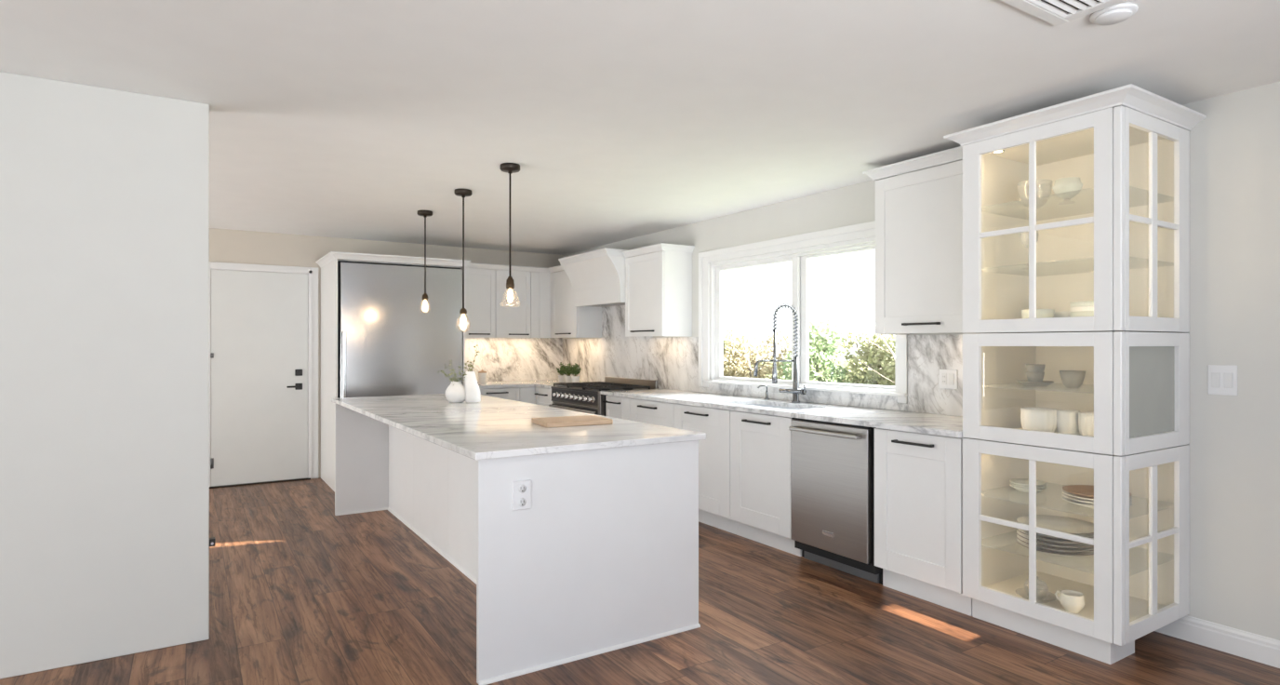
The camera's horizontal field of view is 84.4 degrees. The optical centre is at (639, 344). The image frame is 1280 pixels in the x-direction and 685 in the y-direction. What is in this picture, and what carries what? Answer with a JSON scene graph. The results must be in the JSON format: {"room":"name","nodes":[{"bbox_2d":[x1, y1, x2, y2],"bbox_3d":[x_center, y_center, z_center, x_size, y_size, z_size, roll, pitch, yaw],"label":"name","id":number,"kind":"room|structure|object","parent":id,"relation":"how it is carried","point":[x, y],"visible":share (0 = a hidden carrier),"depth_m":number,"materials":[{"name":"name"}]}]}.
{"room":"kitchen","nodes":[
{"label":"kitchen","id":0,"kind":"room"},
{"bbox_2d":[0,71,209,679],"bbox_3d":[-3.487,0.123,2.381,3.468,2.473,0.120,0,0,-32],"label":"wall","id":1,"kind":"structure","parent":0,"point":[104,193],"depth_m":3.05,"materials":[{"name":"paint"}]},
{"bbox_2d":[209,536,215,546],"bbox_3d":[-1.994,0.918,3.289,0.026,0.033,0.048,0,0,-32],"label":"wall catch","id":2,"kind":"structure","parent":1,"relation":"attached to","point":[212,540],"depth_m":3.28,"materials":[{"name":"black metal"}]},
{"bbox_2d":[209,227,563,486],"bbox_3d":[-3.991,0.123,6.859,7.420,2.473,0.120,0,0,-32],"label":"wall","id":3,"kind":"structure","parent":0,"point":[225,245],"depth_m":7.24,"materials":[{"name":"beige paint"}]},
{"bbox_2d":[209,261,318,488],"bbox_3d":[-3.719,0.285,6.930,1.035,2.150,0.092,0,0,-32],"label":"door","id":4,"kind":"structure","parent":3,"relation":"in","point":[263,354],"depth_m":6.94,"materials":[{"name":"paint"}]},
{"bbox_2d":[465,267,495,337],"bbox_3d":[-1.921,-0.463,7.886,0.536,0.765,0.365,0,0,-32],"label":"upper cabinet","id":5,"kind":"object","parent":3,"relation":"attached to","point":[480,284],"visible":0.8,"depth_m":7.82,"materials":[{"name":"paint"}]},
{"bbox_2d":[495,269,530,337],"bbox_3d":[-1.515,-0.463,8.144,0.422,0.764,0.365,0,0,-32],"label":"upper cabinet","id":6,"kind":"object","parent":3,"relation":"attached to","point":[513,319],"visible":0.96,"depth_m":8.03,"materials":[{"name":"paint"}]},
{"bbox_2d":[465,337,562,381],"bbox_3d":[-1.599,0.167,8.300,1.527,0.517,0.011,0,0,-32],"label":"backsplash","id":7,"kind":"structure","parent":3,"relation":"attached to","point":[503,359],"depth_m":8.38,"materials":[{"name":"stone"}]},
{"bbox_2d":[0,0,1279,254],"bbox_3d":[-1.330,-1.163,2.484,7.620,0.100,10.420,0,0,-32],"label":"ceiling","id":8,"kind":"structure","parent":0,"point":[620,120],"depth_m":2.99,"materials":[{"name":"paint"}]},
{"bbox_2d":[417,210,432,310],"bbox_3d":[-1.790,-0.685,5.878,0.124,0.855,0.124,0,0,-32],"label":"pendant light","id":9,"kind":"object","parent":8,"relation":"hanging from","point":[425,213],"visible":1,"depth_m":5.87,"materials":[{"name":"brown metal"}]},
{"bbox_2d":[421,293,427,299],"bbox_3d":[-1.790,-0.404,5.878,0.052,0.053,0.052,0,0,-32],"label":"socket","id":10,"kind":"object","parent":9,"relation":"attached to","point":[424,297],"depth_m":5.86,"materials":[{"name":"black metal"}]},
{"bbox_2d":[454,188,472,327],"bbox_3d":[-1.272,-0.602,5.082,0.124,1.023,0.124,0,0,-32],"label":"pendant light","id":11,"kind":"object","parent":8,"relation":"hanging from","point":[462,193],"visible":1,"depth_m":5.08,"materials":[{"name":"brown metal"}]},
{"bbox_2d":[459,307,466,313],"bbox_3d":[-1.272,-0.245,5.082,0.052,0.041,0.052,0,0,-32],"label":"socket","id":12,"kind":"object","parent":11,"relation":"attached to","point":[462,311],"depth_m":5.06,"materials":[{"name":"black metal"}]},
{"bbox_2d":[500,162,519,302],"bbox_3d":[-0.804,-0.675,4.372,0.124,0.875,0.124,0,0,-32],"label":"pendant light","id":13,"kind":"object","parent":8,"relation":"hanging from","point":[510,167],"visible":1,"depth_m":4.36,"materials":[{"name":"brown metal"}]},
{"bbox_2d":[506,276,514,288],"bbox_3d":[-0.804,-0.387,4.372,0.052,0.076,0.052,0,0,-32],"label":"socket","id":14,"kind":"object","parent":13,"relation":"attached to","point":[510,282],"depth_m":4.35,"materials":[{"name":"black metal"}]},
{"bbox_2d":[1000,0,1125,26],"bbox_3d":[1.383,-1.107,2.191,0.365,0.012,0.365,0,0,-32],"label":"ceiling vent","id":15,"kind":"object","parent":8,"relation":"in","point":[1055,12],"visible":1,"depth_m":2.31,"materials":[{"name":"metal"}]},
{"bbox_2d":[1089,2,1137,25],"bbox_3d":[1.585,-1.101,2.364,0.136,0.024,0.136,0,0,-32],"label":"smoke detector","id":16,"kind":"object","parent":8,"relation":"attached to","point":[1117,13],"visible":0.98,"depth_m":2.34,"materials":[{"name":"white plastic"}]},
{"bbox_2d":[0,477,1279,684],"bbox_3d":[-1.330,1.410,2.484,7.620,0.100,10.420,0,0,-32],"label":"floor","id":17,"kind":"structure","parent":0,"point":[301,593],"depth_m":3.32,"materials":[{"name":"brown wood"}]},
{"bbox_2d":[316,251,471,491],"bbox_3d":[-2.509,0.254,7.170,1.309,2.213,0.944,0,0,-32],"label":"refrigerator surround","id":18,"kind":"object","parent":17,"relation":"on","point":[327,263],"visible":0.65,"depth_m":6.76,"materials":[{"name":"paint"}]},
{"bbox_2d":[337,261,462,397],"bbox_3d":[-2.501,0.291,7.152,1.166,2.138,0.945,0,0,-32],"label":"refrigerator","id":19,"kind":"object","parent":17,"relation":"on","point":[388,344],"visible":0.52,"depth_m":6.77,"materials":[{"name":"metal"}]},
{"bbox_2d":[479,386,536,403],"bbox_3d":[-1.652,0.909,7.856,0.958,0.902,0.666,0,0,-32],"label":"base cabinet","id":20,"kind":"object","parent":17,"relation":"on","point":[526,393],"visible":0.13,"depth_m":7.69,"materials":[{"name":"paint"}]},
{"bbox_2d":[334,402,700,684],"bbox_3d":[-1.076,0.908,4.528,1.103,0.904,3.363,0,0,-32],"label":"kitchen island","id":21,"kind":"object","parent":17,"relation":"on","point":[604,557],"visible":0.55,"depth_m":3.17,"materials":[{"name":"paint"}]},
{"bbox_2d":[331,393,706,460],"bbox_3d":[-1.079,0.441,4.533,1.148,0.030,3.410,0,0,-32],"label":"island countertop","id":22,"kind":"structure","parent":21,"relation":"on","point":[492,427],"depth_m":3.64,"materials":[{"name":"stone"}]},
{"bbox_2d":[445,381,465,402],"bbox_3d":[-1.363,0.348,5.230,0.158,0.154,0.158,0,0,-32],"label":"round vase","id":23,"kind":"object","parent":22,"relation":"on","point":[456,393],"visible":0.95,"depth_m":5.18,"materials":[{"name":"white ceramic"}]},
{"bbox_2d":[465,371,480,402],"bbox_3d":[-1.240,0.310,5.237,0.116,0.231,0.116,0,0,-32],"label":"vase","id":24,"kind":"object","parent":22,"relation":"on","point":[473,394],"visible":1,"depth_m":5.20,"materials":[{"name":"white ceramic"}]},
{"bbox_2d":[467,345,479,371],"bbox_3d":[-1.227,0.136,5.224,0.088,0.280,0.049,0,0,-10],"label":"leafy sprig","id":25,"kind":"object","parent":24,"relation":"in","point":[476,345],"visible":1,"depth_m":5.23,"materials":[{"name":"green plant"}]},
{"bbox_2d":[531,414,613,426],"bbox_3d":[-0.370,0.412,3.831,0.374,0.026,0.260,0,0,-26],"label":"cutting board","id":26,"kind":"object","parent":22,"relation":"on","point":[585,420],"visible":1,"depth_m":3.75,"materials":[{"name":"brown wood"}]},
{"bbox_2d":[511,479,531,510],"bbox_3d":[-0.488,0.620,2.914,0.084,0.120,0.016,0,0,-32],"label":"wall outlet","id":27,"kind":"object","parent":21,"relation":"attached to","point":[521,489],"visible":1,"depth_m":2.91,"materials":[{"name":"white plastic"}]},
{"bbox_2d":[518,484,526,493],"bbox_3d":[-0.486,0.592,2.910,0.034,0.034,0.004,0,0,-32],"label":"socket","id":28,"kind":"object","parent":27,"relation":"attached to","point":[522,488],"depth_m":2.91,"materials":[{"name":"plastic"}]},
{"bbox_2d":[518,497,526,506],"bbox_3d":[-0.486,0.648,2.910,0.034,0.034,0.004,0,0,-32],"label":"socket","id":29,"kind":"object","parent":27,"relation":"attached to","point":[522,501],"depth_m":2.91,"materials":[{"name":"plastic"}]},
{"bbox_2d":[534,386,552,406],"bbox_3d":[-0.946,0.909,8.057,0.676,0.902,1.065,0,0,-32],"label":"base cabinet","id":30,"kind":"object","parent":17,"relation":"on","point":[543,395],"visible":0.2,"depth_m":7.65,"materials":[{"name":"paint"}]},
{"bbox_2d":[477,379,588,387],"bbox_3d":[-1.303,0.441,7.846,1.541,0.030,1.096,0,0,-32],"label":"countertop","id":31,"kind":"structure","parent":30,"relation":"on","point":[547,383],"depth_m":7.73,"materials":[{"name":"stone"}]},
{"bbox_2d":[478,369,486,384],"bbox_3d":[-1.725,0.347,7.731,0.092,0.156,0.092,0,0,-32],"label":"canister","id":32,"kind":"object","parent":31,"relation":"on","point":[482,375],"visible":1,"depth_m":7.69,"materials":[{"name":"ceramic"}]},
{"bbox_2d":[556,361,566,382],"bbox_3d":[-0.883,0.309,8.090,0.153,0.232,0.172,0,0,20],"label":"potted plant","id":33,"kind":"object","parent":31,"relation":"on","point":[561,378],"visible":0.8,"depth_m":8.06,"materials":[{"name":"green plant"}]},
{"bbox_2d":[560,362,573,382],"bbox_3d":[-0.809,0.315,7.981,0.179,0.221,0.194,0,0,-32],"label":"potted plant","id":34,"kind":"object","parent":31,"relation":"on","point":[567,379],"visible":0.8,"depth_m":7.95,"materials":[{"name":"green plant"}]},
{"bbox_2d":[568,362,581,382],"bbox_3d":[-0.712,0.312,7.876,0.142,0.226,0.164,0,0,28],"label":"potted plant","id":35,"kind":"object","parent":31,"relation":"on","point":[575,379],"visible":0.94,"depth_m":7.84,"materials":[{"name":"green plant"}]},
{"bbox_2d":[548,376,657,415],"bbox_3d":[-0.387,0.854,7.142,0.716,1.012,1.065,0,0,-32],"label":"gas range","id":36,"kind":"object","parent":17,"relation":"on","point":[586,397],"visible":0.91,"depth_m":6.98,"materials":[{"name":"metal"}]},
{"bbox_2d":[550,386,647,393],"bbox_3d":[-0.391,0.444,7.170,0.650,0.020,1.013,0,0,-32],"label":"cooktop","id":37,"kind":"object","parent":36,"relation":"in","point":[560,389],"depth_m":6.88,"materials":[{"name":"metal"}]},
{"bbox_2d":[602,395,629,420],"bbox_3d":[0.052,0.909,6.485,0.676,0.902,0.419,0,0,-32],"label":"base cabinet","id":38,"kind":"object","parent":17,"relation":"on","point":[616,406],"visible":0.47,"depth_m":6.31,"materials":[{"name":"paint"}]},
{"bbox_2d":[629,398,675,427],"bbox_3d":[0.342,0.909,6.028,0.676,0.902,0.659,0,0,-32],"label":"base cabinet","id":39,"kind":"object","parent":17,"relation":"on","point":[642,410],"visible":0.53,"depth_m":5.84,"materials":[{"name":"paint"}]},
{"bbox_2d":[673,402,738,534],"bbox_3d":[0.705,0.909,5.457,0.676,0.902,0.690,0,0,-32],"label":"base cabinet","id":40,"kind":"object","parent":17,"relation":"on","point":[714,450],"visible":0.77,"depth_m":5.18,"materials":[{"name":"paint"}]},
{"bbox_2d":[730,410,801,556],"bbox_3d":[1.054,0.909,4.907,0.676,0.902,0.609,0,0,-32],"label":"base cabinet","id":41,"kind":"object","parent":17,"relation":"on","point":[760,444],"visible":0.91,"depth_m":4.74,"materials":[{"name":"paint"}]},
{"bbox_2d":[788,417,882,584],"bbox_3d":[1.374,0.909,4.371,0.692,0.901,0.636,0,0,-32],"label":"dishwasher","id":42,"kind":"object","parent":17,"relation":"on","point":[833,463],"visible":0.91,"depth_m":4.17,"materials":[{"name":"metal"}]},
{"bbox_2d":[874,427,972,615],"bbox_3d":[1.704,0.909,3.885,0.676,0.902,0.535,0,0,-32],"label":"base cabinet","id":43,"kind":"object","parent":17,"relation":"on","point":[918,476],"visible":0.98,"depth_m":3.71,"materials":[{"name":"paint"}]},
{"bbox_2d":[600,388,962,437],"bbox_3d":[0.893,0.441,5.186,0.689,0.030,3.604,0,0,-32],"label":"countertop","id":44,"kind":"structure","parent":43,"relation":"on","point":[948,425],"depth_m":4.55,"materials":[{"name":"stone"}]},
{"bbox_2d":[757,384,769,399],"bbox_3d":[0.965,0.367,5.524,0.098,0.116,0.044,0,0,0],"label":"soap dispenser","id":45,"kind":"object","parent":44,"relation":"on","point":[766,392],"visible":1,"depth_m":5.51,"materials":[{"name":"silver metal"}]},
{"bbox_2d":[744,403,798,409],"bbox_3d":[0.949,0.557,5.075,0.395,0.200,0.790,0,0,-32],"label":"sink","id":46,"kind":"object","parent":44,"relation":"in","point":[761,405],"visible":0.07,"depth_m":5.32,"materials":[{"name":"metal"}]},
{"bbox_2d":[753,303,806,402],"bbox_3d":[1.031,0.059,5.231,0.382,0.733,0.188,0,0,6],"label":"spring faucet","id":47,"kind":"object","parent":44,"relation":"on","point":[795,391],"visible":1,"depth_m":5.20,"materials":[{"name":"silver metal"}]},
{"bbox_2d":[962,437,1189,664],"bbox_3d":[2.063,0.910,3.371,0.658,0.900,0.707,0,0,-32],"label":"display cabinet","id":48,"kind":"object","parent":17,"relation":"on","point":[1135,582],"visible":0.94,"depth_m":3.30,"materials":[{"name":"paint"}]},
{"bbox_2d":[1009,483,1046,492],"bbox_3d":[1.950,0.721,3.550,0.164,0.022,0.164,0,0,-32],"label":"saucer","id":49,"kind":"object","parent":48,"relation":"on","point":[1010,485],"visible":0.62,"depth_m":3.51,"materials":[{"name":"white ceramic"}]},
{"bbox_2d":[1009,481,1046,489],"bbox_3d":[1.950,0.709,3.550,0.164,0.022,0.164,0,0,-32],"label":"saucer","id":50,"kind":"object","parent":49,"relation":"on","point":[1011,483],"visible":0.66,"depth_m":3.50,"materials":[{"name":"white ceramic"}]},
{"bbox_2d":[1009,478,1046,486],"bbox_3d":[1.950,0.698,3.550,0.164,0.022,0.164,0,0,-32],"label":"saucer","id":51,"kind":"object","parent":50,"relation":"on","point":[1024,482],"visible":0.79,"depth_m":3.58,"materials":[{"name":"white ceramic"}]},
{"bbox_2d":[1016,537,1093,556],"bbox_3d":[1.982,0.959,3.351,0.345,0.028,0.345,0,0,-32],"label":"dinner plate","id":52,"kind":"object","parent":48,"relation":"on","point":[1048,552],"visible":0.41,"depth_m":3.27,"materials":[{"name":"white ceramic"}]},
{"bbox_2d":[1016,533,1093,552],"bbox_3d":[1.982,0.940,3.351,0.345,0.028,0.345,0,0,-32],"label":"dinner plate","id":53,"kind":"object","parent":52,"relation":"on","point":[1051,548],"visible":0.32,"depth_m":3.27,"materials":[{"name":"white ceramic"}]},
{"bbox_2d":[1016,530,1093,547],"bbox_3d":[1.982,0.920,3.351,0.345,0.028,0.345,0,0,-32],"label":"dinner plate","id":54,"kind":"object","parent":53,"relation":"on","point":[1048,543],"visible":0.36,"depth_m":3.28,"materials":[{"name":"white ceramic"}]},
{"bbox_2d":[1016,528,1093,544],"bbox_3d":[1.982,0.901,3.351,0.345,0.028,0.345,0,0,-32],"label":"dinner plate","id":55,"kind":"object","parent":54,"relation":"on","point":[1051,540],"visible":0.29,"depth_m":3.27,"materials":[{"name":"white ceramic"}]},
{"bbox_2d":[1026,530,1093,539],"bbox_3d":[1.982,0.881,3.351,0.345,0.028,0.345,0,0,-32],"label":"dinner plate","id":56,"kind":"object","parent":55,"relation":"on","point":[1091,535],"visible":0.12,"depth_m":3.26,"materials":[{"name":"white ceramic"}]},
{"bbox_2d":[1016,514,1093,534],"bbox_3d":[1.982,0.862,3.351,0.345,0.028,0.345,0,0,-32],"label":"dinner plate","id":57,"kind":"object","parent":56,"relation":"on","point":[1067,525],"visible":0.72,"depth_m":3.40,"materials":[{"name":"white ceramic"}]},
{"bbox_2d":[1054,588,1084,613],"bbox_3d":[1.972,1.177,3.230,0.111,0.085,0.100,0,0,19],"label":"cup","id":58,"kind":"object","parent":48,"relation":"in","point":[1073,601],"visible":1,"depth_m":3.20,"materials":[{"name":"white ceramic"}]},
{"bbox_2d":[962,331,1189,455],"bbox_3d":[2.063,0.201,3.371,0.658,0.511,0.707,0,0,-32],"label":"display cabinet","id":59,"kind":"object","parent":48,"relation":"on","point":[1136,385],"visible":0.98,"depth_m":3.19,"materials":[{"name":"paint"}]},
{"bbox_2d":[1016,380,1053,386],"bbox_3d":[1.920,0.188,3.430,0.160,0.024,0.160,0,0,-32],"label":"saucer","id":60,"kind":"object","parent":59,"relation":"on","point":[1023,382],"visible":0.96,"depth_m":3.38,"materials":[{"name":"grey ceramic"}]},
{"bbox_2d":[1026,371,1044,381],"bbox_3d":[1.920,0.162,3.430,0.083,0.062,0.081,0,0,-32],"label":"cup","id":61,"kind":"object","parent":60,"relation":"on","point":[1031,376],"visible":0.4,"depth_m":3.40,"materials":[{"name":"grey ceramic"}]},
{"bbox_2d":[1025,363,1045,372],"bbox_3d":[1.920,0.126,3.430,0.089,0.062,0.087,0,0,-32],"label":"cup","id":62,"kind":"object","parent":61,"relation":"on","point":[1030,367],"visible":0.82,"depth_m":3.40,"materials":[{"name":"grey ceramic"}]},
{"bbox_2d":[1020,407,1057,432],"bbox_3d":[1.924,0.372,3.405,0.159,0.130,0.155,0,0,-32],"label":"storage jar","id":63,"kind":"object","parent":59,"relation":"in","point":[1034,419],"visible":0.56,"depth_m":3.35,"materials":[{"name":"white ceramic"}]},
{"bbox_2d":[1056,409,1079,434],"bbox_3d":[2.031,0.374,3.349,0.100,0.127,0.100,0,0,-32],"label":"storage jar","id":64,"kind":"object","parent":59,"relation":"in","point":[1067,422],"visible":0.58,"depth_m":3.31,"materials":[{"name":"white ceramic"}]},
{"bbox_2d":[1059,370,1085,387],"bbox_3d":[2.007,0.160,3.275,0.106,0.080,0.106,0,0,-32],"label":"cup","id":65,"kind":"object","parent":59,"relation":"on","point":[1070,379],"visible":1,"depth_m":3.24,"materials":[{"name":"grey ceramic"}]},
{"bbox_2d":[943,83,1206,333],"bbox_3d":[2.038,-0.549,3.355,0.722,0.980,0.831,0,0,-32],"label":"display cabinet","id":66,"kind":"object","parent":59,"relation":"on","point":[1121,244],"visible":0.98,"depth_m":3.33,"materials":[{"name":"paint"}]},
{"bbox_2d":[1021,308,1054,318],"bbox_3d":[1.960,-0.126,3.479,0.144,0.097,0.144,0,0,-32],"label":"bowl","id":67,"kind":"object","parent":66,"relation":"in","point":[1040,313],"visible":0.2,"depth_m":3.42,"materials":[{"name":"white ceramic"}]},
{"bbox_2d":[1053,311,1070,317],"bbox_3d":[2.108,-0.121,3.507,0.120,0.087,0.120,0,0,-32],"label":"bowl","id":68,"kind":"object","parent":66,"relation":"in","point":[1056,313],"visible":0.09,"depth_m":3.46,"materials":[{"name":"white ceramic"}]},
{"bbox_2d":[1052,176,1082,199],"bbox_3d":[2.041,-0.733,3.370,0.128,0.112,0.128,0,0,-32],"label":"bowl","id":69,"kind":"object","parent":66,"relation":"on","point":[1064,188],"visible":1,"depth_m":3.33,"materials":[{"name":"white ceramic"}]},
{"bbox_2d":[1069,310,1093,317],"bbox_3d":[2.102,-0.116,3.255,0.204,0.077,0.204,0,0,-32],"label":"ribbed bowl","id":70,"kind":"object","parent":66,"relation":"in","point":[1081,313],"visible":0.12,"depth_m":3.21,"materials":[{"name":"white ceramic"}]},
{"bbox_2d":[1069,306,1093,311],"bbox_3d":[2.102,-0.138,3.255,0.204,0.077,0.204,0,0,-32],"label":"ribbed bowl","id":71,"kind":"object","parent":70,"relation":"on","point":[1078,308],"visible":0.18,"depth_m":3.22,"materials":[{"name":"white ceramic"}]},
{"bbox_2d":[1069,300,1093,306],"bbox_3d":[2.102,-0.160,3.255,0.204,0.077,0.204,0,0,-32],"label":"ribbed bowl","id":72,"kind":"object","parent":71,"relation":"on","point":[1089,302],"visible":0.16,"depth_m":3.21,"materials":[{"name":"white ceramic"}]},
{"bbox_2d":[1078,411,1093,436],"bbox_3d":[2.083,0.375,3.249,0.117,0.125,0.114,0,0,-32],"label":"storage jar","id":73,"kind":"object","parent":59,"relation":"in","point":[1086,419],"visible":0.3,"depth_m":3.22,"materials":[{"name":"white ceramic"}]},
{"bbox_2d":[1061,495,1132,508],"bbox_3d":[2.079,0.720,3.217,0.270,0.024,0.270,0,0,-32],"label":"plate","id":74,"kind":"object","parent":48,"relation":"on","point":[1062,497],"visible":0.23,"depth_m":3.18,"materials":[{"name":"white ceramic"}]},
{"bbox_2d":[1061,493,1132,505],"bbox_3d":[2.079,0.705,3.217,0.270,0.024,0.270,0,0,-32],"label":"plate","id":75,"kind":"object","parent":74,"relation":"on","point":[1062,494],"visible":0.26,"depth_m":3.17,"materials":[{"name":"ceramic"}]},
{"bbox_2d":[1061,489,1132,502],"bbox_3d":[2.079,0.691,3.217,0.270,0.024,0.270,0,0,-32],"label":"plate","id":76,"kind":"object","parent":75,"relation":"on","point":[1062,490],"visible":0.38,"depth_m":3.18,"materials":[{"name":"white ceramic"}]},
{"bbox_2d":[1061,484,1132,498],"bbox_3d":[2.079,0.676,3.217,0.270,0.024,0.270,0,0,-32],"label":"plate","id":77,"kind":"object","parent":76,"relation":"on","point":[1081,490],"visible":0.45,"depth_m":3.29,"materials":[{"name":"brown ceramic"}]},
{"bbox_2d":[563,80,1279,639],"bbox_3d":[1.813,0.123,4.511,0.140,2.473,10.270,0,0,-32],"label":"wall","id":78,"kind":"structure","parent":0,"point":[1234,444],"depth_m":3.13,"materials":[{"name":"paint"}]},
{"bbox_2d":[530,270,601,337],"bbox_3d":[-0.925,-0.463,8.151,0.577,0.765,0.987,0,0,-32],"label":"upper cabinet","id":79,"kind":"object","parent":78,"relation":"attached to","point":[553,313],"visible":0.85,"depth_m":8.10,"materials":[{"name":"paint"}]},
{"bbox_2d":[465,262,563,272],"bbox_3d":[-1.383,-0.871,7.667,1.210,0.056,0.654,0,0,-32],"label":"trim","id":80,"kind":"structure","parent":79,"relation":"attached to","point":[558,268],"depth_m":7.99,"materials":[{"name":"paint"}]},
{"bbox_2d":[558,247,653,306],"bbox_3d":[-0.374,-0.670,7.310,0.550,0.510,1.012,0,0,-32],"label":"range hood","id":81,"kind":"object","parent":78,"relation":"attached to","point":[596,277],"visible":0.77,"depth_m":7.12,"materials":[{"name":"paint"}]},
{"bbox_2d":[562,305,700,391],"bbox_3d":[-0.203,-0.007,7.541,0.011,0.865,2.767,0,0,-32],"label":"backsplash","id":82,"kind":"structure","parent":78,"relation":"attached to","point":[673,362],"depth_m":7.37,"materials":[{"name":"stone"}]},
{"bbox_2d":[621,242,694,336],"bbox_3d":[0.159,-0.489,6.634,0.375,0.824,0.688,0,0,-32],"label":"upper cabinet","id":83,"kind":"object","parent":78,"relation":"attached to","point":[659,285],"visible":1,"depth_m":6.44,"materials":[{"name":"paint"}]},
{"bbox_2d":[698,220,907,403],"bbox_3d":[1.172,-0.228,5.469,0.175,1.205,2.195,0,0,-32],"label":"window","id":84,"kind":"structure","parent":78,"relation":"in","point":[710,273],"depth_m":5.43,"materials":[{"name":"paint"}]},
{"bbox_2d":[699,382,907,411],"bbox_3d":[1.129,0.379,5.444,0.013,0.093,2.196,0,0,-32],"label":"backsplash","id":85,"kind":"structure","parent":78,"relation":"attached to","point":[863,400],"depth_m":5.14,"materials":[{"name":"stone"}]},
{"bbox_2d":[862,146,962,334],"bbox_3d":[1.762,-0.568,4.108,0.380,1.006,0.845,0,0,-32],"label":"upper cabinet","id":86,"kind":"object","parent":78,"relation":"attached to","point":[919,213],"visible":0.59,"depth_m":4.08,"materials":[{"name":"paint"}]},
{"bbox_2d":[907,333,962,416],"bbox_3d":[1.931,0.180,4.183,0.011,0.489,0.790,0,0,-32],"label":"backsplash","id":87,"kind":"structure","parent":78,"relation":"attached to","point":[927,354],"depth_m":4.35,"materials":[{"name":"stone"}]},
{"bbox_2d":[939,369,957,388],"bbox_3d":[1.863,0.206,4.271,0.010,0.117,0.120,0,0,-32],"label":"wall outlet","id":88,"kind":"object","parent":87,"relation":"attached to","point":[948,378],"visible":1,"depth_m":4.27,"materials":[{"name":"white plastic"}]},
{"bbox_2d":[941,373,946,384],"bbox_3d":[1.849,0.206,4.289,0.004,0.067,0.033,0,0,-32],"label":"socket","id":89,"kind":"object","parent":88,"relation":"attached to","point":[943,375],"depth_m":4.29,"materials":[{"name":"plastic"}]},
{"bbox_2d":[1154,614,1279,667],"bbox_3d":[3.308,1.304,2.013,0.016,0.112,4.250,0,0,-32],"label":"baseboard","id":90,"kind":"structure","parent":78,"relation":"attached to","point":[1254,646],"depth_m":3.12,"materials":[{"name":"paint"}]},
{"bbox_2d":[1207,364,1237,395],"bbox_3d":[2.593,0.157,3.144,0.010,0.133,0.106,0,0,-32],"label":"light switch","id":91,"kind":"object","parent":78,"relation":"attached to","point":[1221,379],"visible":1,"depth_m":3.14,"materials":[{"name":"white plastic"}]},
{"label":"outside","id":92,"kind":"structure","parent":0,"visible":0},
{"bbox_2d":[748,359,856,382],"bbox_3d":[16.358,1.710,34.091,55.820,0.100,80.000,0,0,-32],"label":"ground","id":93,"kind":"structure","parent":92,"point":[844,365],"depth_m":57.68,"materials":[{"name":"beige soil"}]},
{"bbox_2d":[722,326,751,374],"bbox_3d":[2.352,0.568,19.705,2.120,2.204,1.980,0,0,-32],"label":"shrub","id":94,"kind":"object","parent":93,"relation":"on","point":[729,334],"visible":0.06,"depth_m":19.43,"materials":[{"name":"green plant"}]},
{"bbox_2d":[722,329,791,379],"bbox_3d":[2.871,0.663,18.462,1.874,2.138,2.107,0,0,-32],"label":"shrub","id":95,"kind":"object","parent":93,"relation":"on","point":[743,368],"visible":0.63,"depth_m":18.25,"materials":[{"name":"green plant"}]},
{"bbox_2d":[776,316,846,380],"bbox_3d":[4.232,0.507,17.607,1.898,2.432,1.620,0,0,-32],"label":"shrub","id":96,"kind":"object","parent":93,"relation":"on","point":[787,350],"visible":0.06,"depth_m":17.45,"materials":[{"name":"green plant"}]},
{"bbox_2d":[777,320,860,383],"bbox_3d":[3.883,0.558,15.342,1.560,2.216,1.734,0,0,-32],"label":"shrub","id":97,"kind":"object","parent":93,"relation":"on","point":[820,347],"visible":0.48,"depth_m":14.97,"materials":[{"name":"green plant"}]},
{"bbox_2d":[818,259,895,383],"bbox_3d":[3.988,0.061,12.635,0.222,3.208,1.969,0,0,-43],"label":"bare tree","id":98,"kind":"object","parent":93,"relation":"on","point":[868,318],"visible":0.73,"depth_m":12.64,"materials":[{"name":"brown plant"}]},
{"bbox_2d":[839,329,895,386],"bbox_3d":[4.931,0.661,15.192,1.495,2.014,2.019,0,0,28],"label":"shrub","id":99,"kind":"object","parent":93,"relation":"on","point":[872,355],"visible":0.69,"depth_m":14.90,"materials":[{"name":"green plant"}]},
{"bbox_2d":[879,338,895,381],"bbox_3d":[6.023,0.546,14.037,2.252,2.386,2.202,0,0,-32],"label":"shrub","id":100,"kind":"object","parent":93,"relation":"on","point":[887,353],"visible":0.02,"depth_m":14.40,"materials":[{"name":"green plant"}]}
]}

